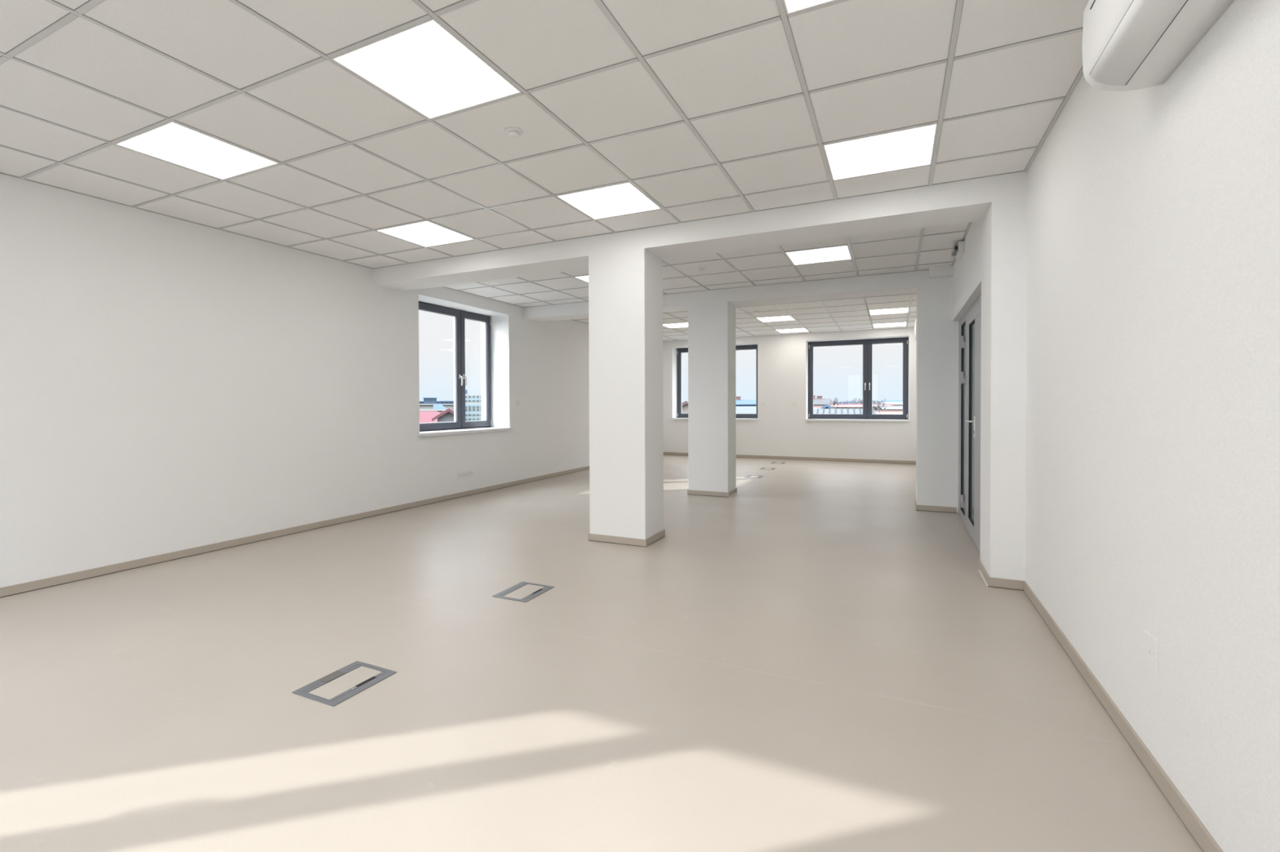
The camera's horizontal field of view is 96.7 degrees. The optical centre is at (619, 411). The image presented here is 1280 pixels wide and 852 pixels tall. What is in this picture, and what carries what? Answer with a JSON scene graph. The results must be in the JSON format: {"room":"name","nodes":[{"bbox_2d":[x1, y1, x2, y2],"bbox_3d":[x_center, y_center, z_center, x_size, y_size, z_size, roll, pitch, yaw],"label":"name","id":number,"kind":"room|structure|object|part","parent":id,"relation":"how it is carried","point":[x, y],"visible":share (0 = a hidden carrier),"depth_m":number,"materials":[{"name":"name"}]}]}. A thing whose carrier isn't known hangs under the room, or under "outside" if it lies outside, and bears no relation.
{"room":"open-plan office","nodes":[
{"label":"open-plan office","id":0,"kind":"room"},
{"bbox_2d":[0,173,589,587],"bbox_3d":[-2.249,-0.237,7.732,0.520,2.732,14.390,0,1,26],"label":"wall","id":1,"kind":"structure","parent":0,"point":[168,384],"depth_m":4.73,"materials":[{"name":"white paint"}]},
{"bbox_2d":[0,466,589,597],"bbox_3d":[-2.005,1.099,7.634,0.011,0.062,13.350,0,1,26],"label":"baseboard","id":2,"kind":"structure","parent":1,"relation":"attached to","point":[91,573],"depth_m":4.84,"materials":[{"name":"beige plastic"}]},
{"bbox_2d":[417,301,512,436],"bbox_3d":[-2.247,-0.557,7.729,0.585,1.706,1.835,0,1,26],"label":"window","id":3,"kind":"structure","parent":1,"relation":"in","point":[460,426],"depth_m":7.95,"materials":[{"name":"grey"}]},
{"bbox_3d":[-2.478,-0.573,7.477,0.064,1.630,1.083,0,1,26],"label":"sash","id":4,"kind":"part","parent":3,"relation":"part of","materials":[{"name":"grey"}]},
{"bbox_3d":[-2.201,-0.432,7.904,0.065,0.166,0.028,0,1,26],"label":"handle","id":5,"kind":"part","parent":3,"relation":"part of","materials":[{"name":"silver metal"}]},
{"bbox_3d":[-2.164,-0.433,7.980,0.065,0.166,0.028,0,1,26],"label":"handle","id":6,"kind":"part","parent":3,"relation":"part of","materials":[{"name":"silver metal"}]},
{"bbox_3d":[-2.150,0.276,7.695,0.377,0.040,1.835,0,1,26],"label":"sill","id":7,"kind":"part","parent":3,"relation":"part of","materials":[{"name":"white laminate"}]},
{"bbox_3d":[-2.099,-0.584,8.261,0.064,1.630,0.643,0,1,26],"label":"sash","id":8,"kind":"part","parent":3,"relation":"part of","materials":[{"name":"grey"}]},
{"bbox_2d":[457,470,473,478],"bbox_3d":[-2.043,0.834,7.551,0.013,0.080,0.288,0,1,26],"label":"wall socket","id":9,"kind":"object","parent":1,"relation":"attached to","point":[469,473],"visible":1,"depth_m":7.55,"materials":[{"name":"white plastic"}]},
{"bbox_2d":[515,400,519,405],"bbox_3d":[-1.531,-0.120,8.603,0.015,0.081,0.081,0,1,26],"label":"light switch","id":10,"kind":"object","parent":1,"relation":"attached to","point":[517,402],"visible":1,"depth_m":8.59,"materials":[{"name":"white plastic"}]},
{"bbox_2d":[0,0,1088,268],"bbox_3d":[-1.154,-1.523,2.620,5.896,0.018,5.134,0,1,26],"label":"ceiling","id":11,"kind":"structure","parent":0,"point":[536,43],"depth_m":2.81,"materials":[{"name":"tile"}]},
{"bbox_2d":[115,121,278,179],"bbox_3d":[-2.469,-1.520,3.350,0.576,0.013,0.576,0,1,26],"label":"recessed light","id":12,"kind":"object","parent":11,"relation":"in","point":[171,142],"visible":1,"depth_m":3.32,"materials":[{"name":"white plastic"}]},
{"bbox_2d":[376,220,473,247],"bbox_3d":[-1.685,-1.544,4.970,0.576,0.013,0.576,0,1,26],"label":"recessed light","id":13,"kind":"object","parent":11,"relation":"in","point":[426,233],"visible":1,"depth_m":4.95,"materials":[{"name":"white plastic"}]},
{"bbox_2d":[331,17,521,119],"bbox_3d":[-0.848,-1.516,2.566,0.576,0.013,0.576,0,1,26],"label":"recessed light","id":14,"kind":"object","parent":11,"relation":"in","point":[424,66],"visible":1,"depth_m":2.53,"materials":[{"name":"white plastic"}]},
{"bbox_2d":[504,127,522,137],"bbox_3d":[-0.576,-1.508,3.094,0.094,0.029,0.094,0,1,26],"label":"smoke detector","id":15,"kind":"object","parent":11,"relation":"attached to","point":[513,132],"visible":1,"depth_m":3.07,"materials":[{"name":"white plastic"}]},
{"bbox_2d":[0,0,1083,269],"bbox_3d":[-1.154,-1.513,2.620,5.896,0.004,5.134,0,1,26],"label":"grid","id":16,"kind":"object","parent":11,"relation":"attached to","point":[80,11],"visible":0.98,"depth_m":2.92,"materials":[{"name":"white paint"}]},
{"bbox_2d":[555,182,661,219],"bbox_3d":[-0.065,-1.541,4.187,0.576,0.013,0.576,0,1,26],"label":"recessed light","id":17,"kind":"object","parent":11,"relation":"in","point":[620,199],"visible":1,"depth_m":4.17,"materials":[{"name":"white plastic"}]},
{"bbox_2d":[782,0,835,14],"bbox_3d":[0.772,-1.513,1.783,0.576,0.013,0.576,0,1,26],"label":"recessed light","id":18,"kind":"object","parent":11,"relation":"in","point":[790,6],"visible":1,"depth_m":2.12,"materials":[{"name":"white plastic"}]},
{"bbox_2d":[785,0,828,12],"bbox_3d":[0.772,-1.514,1.783,0.562,0.010,0.562,0,1,26],"label":"diffuser","id":19,"kind":"object","parent":18,"relation":"attached to","point":[791,6],"depth_m":2.12,"materials":[{"name":"white plastic"}]},
{"bbox_2d":[822,123,937,180],"bbox_3d":[1.556,-1.537,3.403,0.576,0.013,0.576,0,1,26],"label":"recessed light","id":20,"kind":"object","parent":11,"relation":"in","point":[910,148],"visible":1,"depth_m":3.38,"materials":[{"name":"white plastic"}]},
{"bbox_2d":[0,454,1203,851],"bbox_3d":[1.147,1.312,6.114,8.051,0.350,14.390,0,1,26],"label":"floor","id":21,"kind":"structure","parent":0,"point":[808,657],"depth_m":2.41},
{"bbox_2d":[291,661,396,706],"bbox_3d":[-1.201,1.191,2.502,0.260,0.004,0.326,0,1,26],"label":"floor outlet","id":22,"kind":"object","parent":21,"relation":"on","point":[340,686],"visible":1,"depth_m":2.49,"materials":[{"name":"grey metal"}]},
{"bbox_3d":[-1.201,1.192,2.502,0.181,0.003,0.277,0,1,26],"label":"lid frame","id":23,"kind":"part","parent":22,"relation":"part of","materials":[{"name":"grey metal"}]},
{"bbox_2d":[492,582,554,602],"bbox_3d":[-0.619,1.173,3.699,0.260,0.004,0.326,0,1,26],"label":"box","id":24,"kind":"object","parent":21,"relation":"on","point":[524,592],"visible":1,"depth_m":3.69,"materials":[{"name":"grey metal"}]},
{"bbox_3d":[-0.619,1.174,3.699,0.181,0.003,0.277,0,1,26],"label":"lid frame","id":25,"kind":"part","parent":24,"relation":"part of","materials":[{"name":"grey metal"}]},
{"bbox_2d":[587,248,665,546],"bbox_3d":[0.066,-0.114,5.140,0.564,2.535,0.448,0,1,26],"label":"pillar","id":26,"kind":"structure","parent":21,"relation":"on","point":[625,288],"depth_m":4.96,"materials":[{"name":"white paint"}]},
{"bbox_3d":[0.071,1.123,5.156,0.564,0.062,0.448,0,1,26],"label":"skirting","id":27,"kind":"part","parent":26,"relation":"part of","materials":[{"name":"beige plastic"}]},
{"bbox_2d":[373,176,991,291],"bbox_3d":[-0.030,-1.480,5.166,5.704,0.197,0.426,0,1,26],"label":"ceiling beam","id":28,"kind":"structure","parent":26,"relation":"on","point":[968,201],"depth_m":4.57,"materials":[{"name":"white paint"}]},
{"bbox_2d":[687,302,737,497],"bbox_3d":[1.253,-0.149,7.673,0.564,2.531,0.432,0,1,26],"label":"pillar","id":29,"kind":"structure","parent":21,"relation":"on","point":[712,459],"depth_m":7.49,"materials":[{"name":"white paint"}]},
{"bbox_3d":[1.258,1.085,7.689,0.564,0.062,0.432,0,1,26],"label":"skirting","id":30,"kind":"part","parent":29,"relation":"part of","materials":[{"name":"beige plastic"}]},
{"bbox_2d":[524,271,917,322],"bbox_3d":[1.035,-1.516,7.758,5.366,0.201,0.410,0,1,26],"label":"ceiling beam","id":31,"kind":"structure","parent":29,"relation":"on","point":[904,282],"depth_m":7.16,"materials":[{"name":"white paint"}]},
{"bbox_2d":[744,475,764,478],"bbox_3d":[2.237,1.087,9.421,0.260,0.004,0.326,0,1,26],"label":"box","id":32,"kind":"object","parent":21,"relation":"on","point":[748,476],"visible":1,"depth_m":9.37,"materials":[{"name":"grey metal"}]},
{"bbox_2d":[760,467,777,470],"bbox_3d":[2.763,1.070,10.566,0.260,0.004,0.326,0,1,26],"label":"box","id":33,"kind":"object","parent":21,"relation":"on","point":[767,468],"visible":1,"depth_m":10.53,"materials":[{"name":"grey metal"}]},
{"bbox_2d":[770,462,786,463],"bbox_3d":[3.241,1.055,11.590,0.260,0.004,0.326,0,1,26],"label":"box","id":34,"kind":"object","parent":21,"relation":"on","point":[772,462],"visible":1,"depth_m":11.59,"materials":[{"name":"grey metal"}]},
{"bbox_2d":[915,270,959,513],"bbox_3d":[3.833,-0.244,6.424,0.838,2.732,0.410,0,1,26],"label":"wall pier","id":35,"kind":"object","parent":21,"relation":"on","point":[937,335],"visible":0.29,"depth_m":6.34,"materials":[{"name":"white paint"}]},
{"bbox_2d":[915,499,956,513],"bbox_3d":[3.627,1.090,6.538,0.396,0.062,0.421,0,1,26],"label":"baseboard","id":36,"kind":"object","parent":35,"relation":"attached to","point":[921,508],"visible":1,"depth_m":6.35,"materials":[{"name":"beige plastic"}]},
{"bbox_2d":[928,264,953,279],"bbox_3d":[3.533,-1.541,6.245,0.228,0.132,0.140,0,1,26],"label":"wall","id":37,"kind":"structure","parent":35,"relation":"attached to","point":[944,271],"depth_m":6.19,"materials":[{"name":"white paint"}]},
{"bbox_2d":[978,569,988,586],"bbox_3d":[2.522,1.157,3.942,0.008,0.006,0.398,0,1,26],"label":"trim","id":38,"kind":"structure","parent":21,"relation":"on","point":[979,570],"depth_m":3.92,"materials":[{"name":"white plastic"}]},
{"bbox_2d":[980,171,1026,581],"bbox_3d":[2.777,-0.206,3.861,0.492,2.732,0.486,0,1,26],"label":"wall pier","id":39,"kind":"object","parent":21,"relation":"on","point":[1004,224],"visible":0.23,"depth_m":3.72,"materials":[{"name":"white paint"}]},
{"bbox_2d":[445,222,968,306],"bbox_3d":[0.580,-1.580,6.428,5.704,0.018,2.380,0,1,26],"label":"ceiling","id":40,"kind":"structure","parent":0,"point":[947,241],"depth_m":6.24,"materials":[{"name":"tile"}]},
{"bbox_2d":[573,275,588,282],"bbox_3d":[-0.145,-1.574,6.777,0.576,0.013,0.576,0,1,26],"label":"recessed light","id":41,"kind":"object","parent":40,"relation":"in","point":[585,278],"visible":0.24,"depth_m":6.70,"materials":[{"name":"white plastic"}]},
{"bbox_2d":[696,267,705,271],"bbox_3d":[0.899,-1.556,6.263,0.094,0.029,0.094,0,1,26],"label":"smoke detector","id":42,"kind":"object","parent":40,"relation":"attached to","point":[700,269],"visible":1,"depth_m":6.24,"materials":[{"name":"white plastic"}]},
{"bbox_2d":[442,222,972,307],"bbox_3d":[0.580,-1.569,6.428,5.704,0.004,2.380,0,1,26],"label":"grid","id":43,"kind":"object","parent":40,"relation":"attached to","point":[966,231],"visible":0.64,"depth_m":6.35,"materials":[{"name":"white paint"}]},
{"bbox_2d":[785,244,852,265],"bbox_3d":[2.015,-1.569,5.732,0.576,0.013,0.576,0,1,26],"label":"recessed light","id":44,"kind":"object","parent":40,"relation":"in","point":[842,252],"visible":0.96,"depth_m":5.73,"materials":[{"name":"white plastic"}]},
{"bbox_2d":[573,292,916,341],"bbox_3d":[2.334,-1.636,10.133,5.636,0.018,5.000,0,1,26],"label":"ceiling","id":45,"kind":"structure","parent":0,"point":[815,325],"depth_m":9.78,"materials":[{"name":"tile"}]},
{"bbox_2d":[662,322,688,328],"bbox_3d":[1.139,-1.632,10.811,0.576,0.013,0.576,0,1,26],"label":"recessed light","id":46,"kind":"object","parent":45,"relation":"in","point":[674,325],"visible":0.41,"depth_m":10.79,"materials":[{"name":"white plastic"}]},
{"bbox_2d":[573,293,916,341],"bbox_3d":[2.334,-1.625,10.133,5.636,0.004,5.000,0,1,26],"label":"grid","id":47,"kind":"object","parent":45,"relation":"attached to","point":[911,294],"visible":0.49,"depth_m":9.87,"materials":[{"name":"white paint"}]},
{"bbox_2d":[756,315,795,322],"bbox_3d":[2.760,-1.629,10.028,0.576,0.013,0.576,0,1,26],"label":"recessed light","id":48,"kind":"object","parent":45,"relation":"in","point":[781,317],"visible":0.93,"depth_m":10.01,"materials":[{"name":"white plastic"}]},
{"bbox_2d":[775,328,808,333],"bbox_3d":[3.543,-1.653,11.648,0.576,0.013,0.576,0,1,26],"label":"recessed light","id":49,"kind":"object","parent":45,"relation":"in","point":[799,330],"visible":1,"depth_m":11.71,"materials":[{"name":"white plastic"}]},
{"bbox_2d":[868,307,909,315],"bbox_3d":[4.380,-1.625,9.244,0.576,0.013,0.576,0,1,26],"label":"recessed light","id":50,"kind":"object","parent":45,"relation":"in","point":[900,310],"visible":1,"depth_m":9.25,"materials":[{"name":"white plastic"}]},
{"bbox_2d":[872,322,906,328],"bbox_3d":[5.164,-1.649,10.865,0.576,0.013,0.576,0,1,26],"label":"recessed light","id":51,"kind":"object","parent":45,"relation":"in","point":[895,324],"visible":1,"depth_m":10.90,"materials":[{"name":"white plastic"}]},
{"bbox_2d":[662,327,916,461],"bbox_3d":[3.676,-0.324,12.570,5.936,2.732,0.520,0,1,26],"label":"wall","id":52,"kind":"structure","parent":0,"point":[781,428],"depth_m":12.26,"materials":[{"name":"white paint"}]},
{"bbox_2d":[671,344,758,420],"bbox_3d":[2.266,-0.650,13.244,2.048,1.712,0.585,0,1,26],"label":"window","id":53,"kind":"structure","parent":52,"relation":"in","point":[682,416],"depth_m":13.32,"materials":[{"name":"grey metal"}]},
{"bbox_3d":[1.961,-0.672,13.501,1.198,1.636,0.064,0,1,26],"label":"sash","id":54,"kind":"part","parent":53,"relation":"part of","materials":[{"name":"grey"}]},
{"bbox_3d":[2.224,0.187,13.161,2.048,0.040,0.377,0,1,26],"label":"sill","id":55,"kind":"part","parent":53,"relation":"part of","materials":[{"name":"white laminate"}]},
{"bbox_3d":[2.852,-0.670,13.070,0.766,1.636,0.064,0,1,26],"label":"sash","id":56,"kind":"part","parent":53,"relation":"part of","materials":[{"name":"grey"}]},
{"bbox_2d":[663,452,915,464],"bbox_3d":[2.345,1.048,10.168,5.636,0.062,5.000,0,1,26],"label":"baseboard","id":57,"kind":"structure","parent":52,"relation":"attached to","point":[664,453],"depth_m":12.04,"materials":[{"name":"beige plastic"}]},
{"bbox_2d":[804,337,910,422],"bbox_3d":[4.973,-0.644,11.935,1.995,1.712,0.585,0,1,26],"label":"window","id":58,"kind":"structure","parent":52,"relation":"in","point":[867,415],"depth_m":11.91,"materials":[{"name":"grey"}]},
{"bbox_3d":[4.678,-0.666,12.187,1.168,1.636,0.064,0,1,26],"label":"sash","id":59,"kind":"part","parent":58,"relation":"part of","materials":[{"name":"grey"}]},
{"bbox_3d":[4.931,0.194,11.853,1.995,0.040,0.377,0,1,26],"label":"sill","id":60,"kind":"part","parent":58,"relation":"part of","materials":[{"name":"white laminate"}]},
{"bbox_3d":[5.545,-0.664,11.768,0.743,1.636,0.064,0,1,26],"label":"sash","id":61,"kind":"part","parent":58,"relation":"part of","materials":[{"name":"grey"}]},
{"bbox_2d":[952,221,981,321],"bbox_3d":[3.387,-1.281,5.108,0.500,0.620,2.320,0,1,26],"label":"lintel","id":62,"kind":"object","parent":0,"point":[966,277],"visible":0.29,"depth_m":4.95,"materials":[{"name":"white paint"}]},
{"bbox_2d":[951,240,964,259],"bbox_3d":[3.155,-1.496,5.306,0.090,0.100,0.300,0,1,26],"label":"emergency light","id":63,"kind":"object","parent":62,"relation":"attached to","point":[959,250],"visible":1,"depth_m":5.21,"materials":[{"name":"white plastic"}]},
{"bbox_2d":[958,293,981,552],"bbox_3d":[3.222,0.085,5.209,0.143,2.110,2.320,0,1,26],"label":"door","id":64,"kind":"structure","parent":62,"relation":"attached to","point":[970,325],"depth_m":5.30,"materials":[{"name":"grey metal"}]},
{"bbox_3d":[3.538,0.076,5.816,0.006,1.960,0.490,0,1,26],"label":"light pane","id":65,"kind":"part","parent":64,"relation":"part of","materials":[{"name":"clear glass"}]},
{"bbox_3d":[3.044,0.090,4.934,0.061,0.018,0.139,0,1,26],"label":"handle","id":66,"kind":"part","parent":64,"relation":"part of","materials":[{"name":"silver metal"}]},
{"bbox_3d":[3.182,0.102,5.106,0.006,1.810,0.440,0,1,26],"label":"glass pane","id":67,"kind":"part","parent":64,"relation":"part of","materials":[{"name":"grey glass"}]},
{"bbox_3d":[3.042,0.136,4.869,0.008,0.180,0.034,0,1,26],"label":"handle plate","id":68,"kind":"part","parent":64,"relation":"part of","materials":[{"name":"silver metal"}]},
{"bbox_2d":[1025,0,1279,851],"bbox_3d":[1.640,-0.168,1.290,0.300,2.732,5.134,0,1,26],"label":"wall","id":69,"kind":"structure","parent":0,"point":[1153,475],"depth_m":1.73,"materials":[{"name":"white paint"}]},
{"bbox_2d":[977,559,1223,851],"bbox_3d":[1.525,1.163,1.635,0.203,0.062,5.620,0,1,26],"label":"baseboard","id":70,"kind":"structure","parent":69,"relation":"attached to","point":[1197,828],"depth_m":2.04,"materials":[{"name":"beige plastic"}]},
{"bbox_2d":[1143,630,1158,675],"bbox_3d":[1.751,0.795,1.876,0.006,0.112,0.104,0,1,26],"label":"blank wall plate","id":71,"kind":"object","parent":69,"relation":"attached to","point":[1150,643],"visible":1,"depth_m":1.87,"materials":[{"name":"white paint"}]},
{"bbox_2d":[1082,0,1234,91],"bbox_3d":[1.435,-1.187,1.445,0.208,0.323,0.900,0,1,26],"label":"air conditioner","id":72,"kind":"object","parent":69,"relation":"attached to","point":[1128,45],"visible":1,"depth_m":1.64,"materials":[{"name":"white plastic"}]},
{"bbox_3d":[5.120,-0.280,8.807,0.540,2.732,5.000,0,1,26],"label":"wall","id":73,"kind":"structure","parent":0,"visible":0},
{"bbox_2d":[914,319,916,340],"bbox_3d":[4.861,-1.301,9.127,0.208,0.323,0.800,0,1,26],"label":"air conditioner","id":74,"kind":"object","parent":73,"relation":"attached to","point":[915,324],"visible":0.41,"depth_m":9.01,"materials":[{"name":"white plastic"}]},
{"label":"outside","id":75,"kind":"structure","parent":0,"visible":0},
{"bbox_3d":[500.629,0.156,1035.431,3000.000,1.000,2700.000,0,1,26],"label":"ground","id":76,"kind":"structure","parent":75,"visible":0},
{"bbox_2d":[419,404,436,409],"bbox_3d":[-29.118,6.573,85.243,3.300,15.298,4.900,0,1,-19],"label":"townhouse","id":77,"kind":"structure","parent":76,"relation":"on","point":[422,406],"depth_m":83.35,"materials":[{"name":"grey"}]},
{"bbox_2d":[419,400,439,404],"bbox_3d":[-109.526,2.853,321.931,14.900,17.180,20.900,0,1,-19],"label":"block","id":78,"kind":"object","parent":76,"relation":"on","point":[420,402],"visible":0.16,"depth_m":314.25,"materials":[{"name":"blue stone"}]},
{"bbox_2d":[419,411,440,422],"bbox_3d":[-23.320,7.257,63.908,10.400,14.442,12.900,-1,1,-27],"label":"house","id":79,"kind":"structure","parent":76,"relation":"on","point":[424,416],"depth_m":61.90,"materials":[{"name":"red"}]},
{"bbox_2d":[422,397,437,404],"bbox_3d":[-93.078,2.544,279.981,6.900,18.765,10.900,0,1,-18],"label":"block","id":80,"kind":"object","parent":76,"relation":"on","point":[426,400],"visible":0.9,"depth_m":275.14,"materials":[{"name":"blue stone"}]},
{"bbox_2d":[419,408,453,413],"bbox_3d":[-25.847,7.043,77.908,6.100,14.523,4.900,0,1,-18],"label":"block","id":81,"kind":"object","parent":76,"relation":"on","point":[438,411],"visible":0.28,"depth_m":76.06,"materials":[{"name":"grey"}]},
{"bbox_2d":[433,404,446,409],"bbox_3d":[-30.721,6.458,94.195,4.300,15.305,6.900,0,1,-18],"label":"roofed building","id":82,"kind":"structure","parent":76,"relation":"on","point":[438,406],"depth_m":92.29,"materials":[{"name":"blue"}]},
{"bbox_2d":[431,408,453,422],"bbox_3d":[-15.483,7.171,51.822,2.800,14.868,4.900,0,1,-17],"label":"house","id":83,"kind":"structure","parent":76,"relation":"on","point":[447,415],"depth_m":49.67,"materials":[{"name":"grey"}]},
{"bbox_2d":[439,400,453,404],"bbox_3d":[-116.100,1.920,377.602,16.900,17.641,20.900,0,1,-17],"label":"block","id":84,"kind":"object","parent":76,"relation":"on","point":[440,402],"visible":0.2,"depth_m":368.57,"materials":[{"name":"blue stone"}]},
{"bbox_2d":[441,404,453,409],"bbox_3d":[-32.616,6.309,107.228,5.600,15.278,8.900,0,1,-17],"label":"block","id":85,"kind":"object","parent":76,"relation":"on","point":[451,406],"visible":0.12,"depth_m":103.48,"materials":[{"name":"grey"}]},
{"bbox_2d":[465,390,481,421],"bbox_3d":[-31.613,4.463,121.986,4.640,18.574,12.090,0,1,-15],"label":"office tower","id":86,"kind":"structure","parent":76,"relation":"on","point":[473,402],"depth_m":116.17,"materials":[{"name":"grey"}]},
{"bbox_2d":[681,400,688,413],"bbox_3d":[8.667,6.463,73.585,3.900,15.522,8.900,0,1,7],"label":"gabled house","id":87,"kind":"structure","parent":76,"relation":"on","point":[685,407],"depth_m":69.52,"materials":[{"name":"grey"}]},
{"bbox_2d":[735,406,755,413],"bbox_3d":[12.696,6.976,57.209,6.300,14.892,9.900,0,1,13],"label":"pale roofed hall","id":88,"kind":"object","parent":76,"relation":"on","point":[739,410],"visible":0.08,"depth_m":55.46,"materials":[{"name":"grey"}]},
{"bbox_2d":[735,396,755,406],"bbox_3d":[29.354,4.981,132.877,6.300,16.766,12.900,0,1,12],"label":"gabled house","id":89,"kind":"structure","parent":76,"relation":"on","point":[739,402],"depth_m":128.62,"materials":[{"name":"blue stone"}]},
{"bbox_2d":[813,405,831,408],"bbox_3d":[22.766,6.825,66.300,3.500,14.876,8.900,0,1,19],"label":"house","id":90,"kind":"structure","parent":76,"relation":"on","point":[815,406],"depth_m":64.98,"materials":[{"name":"grey"}]},
{"bbox_2d":[813,395,833,405],"bbox_3d":[41.678,5.121,118.994,6.500,16.751,12.900,0,1,19],"label":"gabled house","id":91,"kind":"structure","parent":76,"relation":"on","point":[819,401],"depth_m":115.68,"materials":[{"name":"grey"}]},
{"bbox_2d":[819,404,834,408],"bbox_3d":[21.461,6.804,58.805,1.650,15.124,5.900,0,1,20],"label":"house","id":92,"kind":"structure","parent":76,"relation":"on","point":[826,406],"depth_m":55.97,"materials":[{"name":"stone"}]},
{"bbox_2d":[829,397,839,408],"bbox_3d":[28.281,6.116,74.834,3.966,16.032,3.903,0,1,26],"label":"bare tree","id":93,"kind":"object","parent":76,"relation":"on","point":[833,401],"visible":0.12,"depth_m":74.73,"materials":[{"name":"grey plant"}]},
{"bbox_2d":[827,404,862,408],"bbox_3d":[34.536,6.448,85.915,5.800,15.022,9.900,0,1,22],"label":"house","id":94,"kind":"structure","parent":76,"relation":"on","point":[840,406],"depth_m":82.26,"materials":[{"name":"grey"}]},
{"bbox_2d":[813,407,879,413],"bbox_3d":[16.163,7.161,43.707,8.100,14.848,9.904,0,1,21],"label":"zinc roofed hall","id":95,"kind":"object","parent":76,"relation":"on","point":[824,411],"visible":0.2,"depth_m":42.40,"materials":[{"name":"grey"}]},
{"bbox_2d":[831,400,880,404],"bbox_3d":[236.999,-1.959,556.196,112.652,18.674,54.238,0,1,26],"label":"woodland","id":96,"kind":"object","parent":76,"relation":"on","point":[842,402],"visible":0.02,"depth_m":555.32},
{"bbox_2d":[872,402,881,410],"bbox_3d":[28.977,6.564,64.082,3.871,15.414,3.382,0,1,26],"label":"bare tree","id":97,"kind":"object","parent":76,"relation":"on","point":[880,406],"visible":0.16,"depth_m":63.61,"materials":[{"name":"grey plant"}]},
{"bbox_2d":[875,401,888,410],"bbox_3d":[27.456,6.655,59.958,3.299,15.351,3.430,-1,1,-34],"label":"bare tree","id":98,"kind":"object","parent":76,"relation":"on","point":[876,402],"visible":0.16,"depth_m":59.80,"materials":[{"name":"grey plant"}]},
{"bbox_2d":[872,404,893,410],"bbox_3d":[47.609,6.171,104.236,4.500,14.991,9.900,0,1,25],"label":"house","id":99,"kind":"structure","parent":76,"relation":"on","point":[876,405],"depth_m":101.58,"materials":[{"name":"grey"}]},
{"bbox_2d":[874,410,902,414],"bbox_3d":[24.730,7.191,52.577,3.500,14.486,8.900,0,1,25],"label":"house","id":100,"kind":"structure","parent":76,"relation":"on","point":[897,412],"depth_m":50.86,"materials":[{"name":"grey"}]},
{"bbox_2d":[877,405,902,410],"bbox_3d":[36.945,6.662,76.105,4.500,14.830,9.900,0,1,26],"label":"house","id":101,"kind":"structure","parent":76,"relation":"on","point":[890,407],"depth_m":72.80,"materials":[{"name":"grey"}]},
{"bbox_2d":[880,400,902,405],"bbox_3d":[70.552,5.159,143.699,7.900,15.798,20.900,0,1,26],"label":"grey roofed hall","id":102,"kind":"object","parent":76,"relation":"on","point":[895,402],"visible":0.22,"depth_m":139.45,"materials":[{"name":"grey"}]}
]}

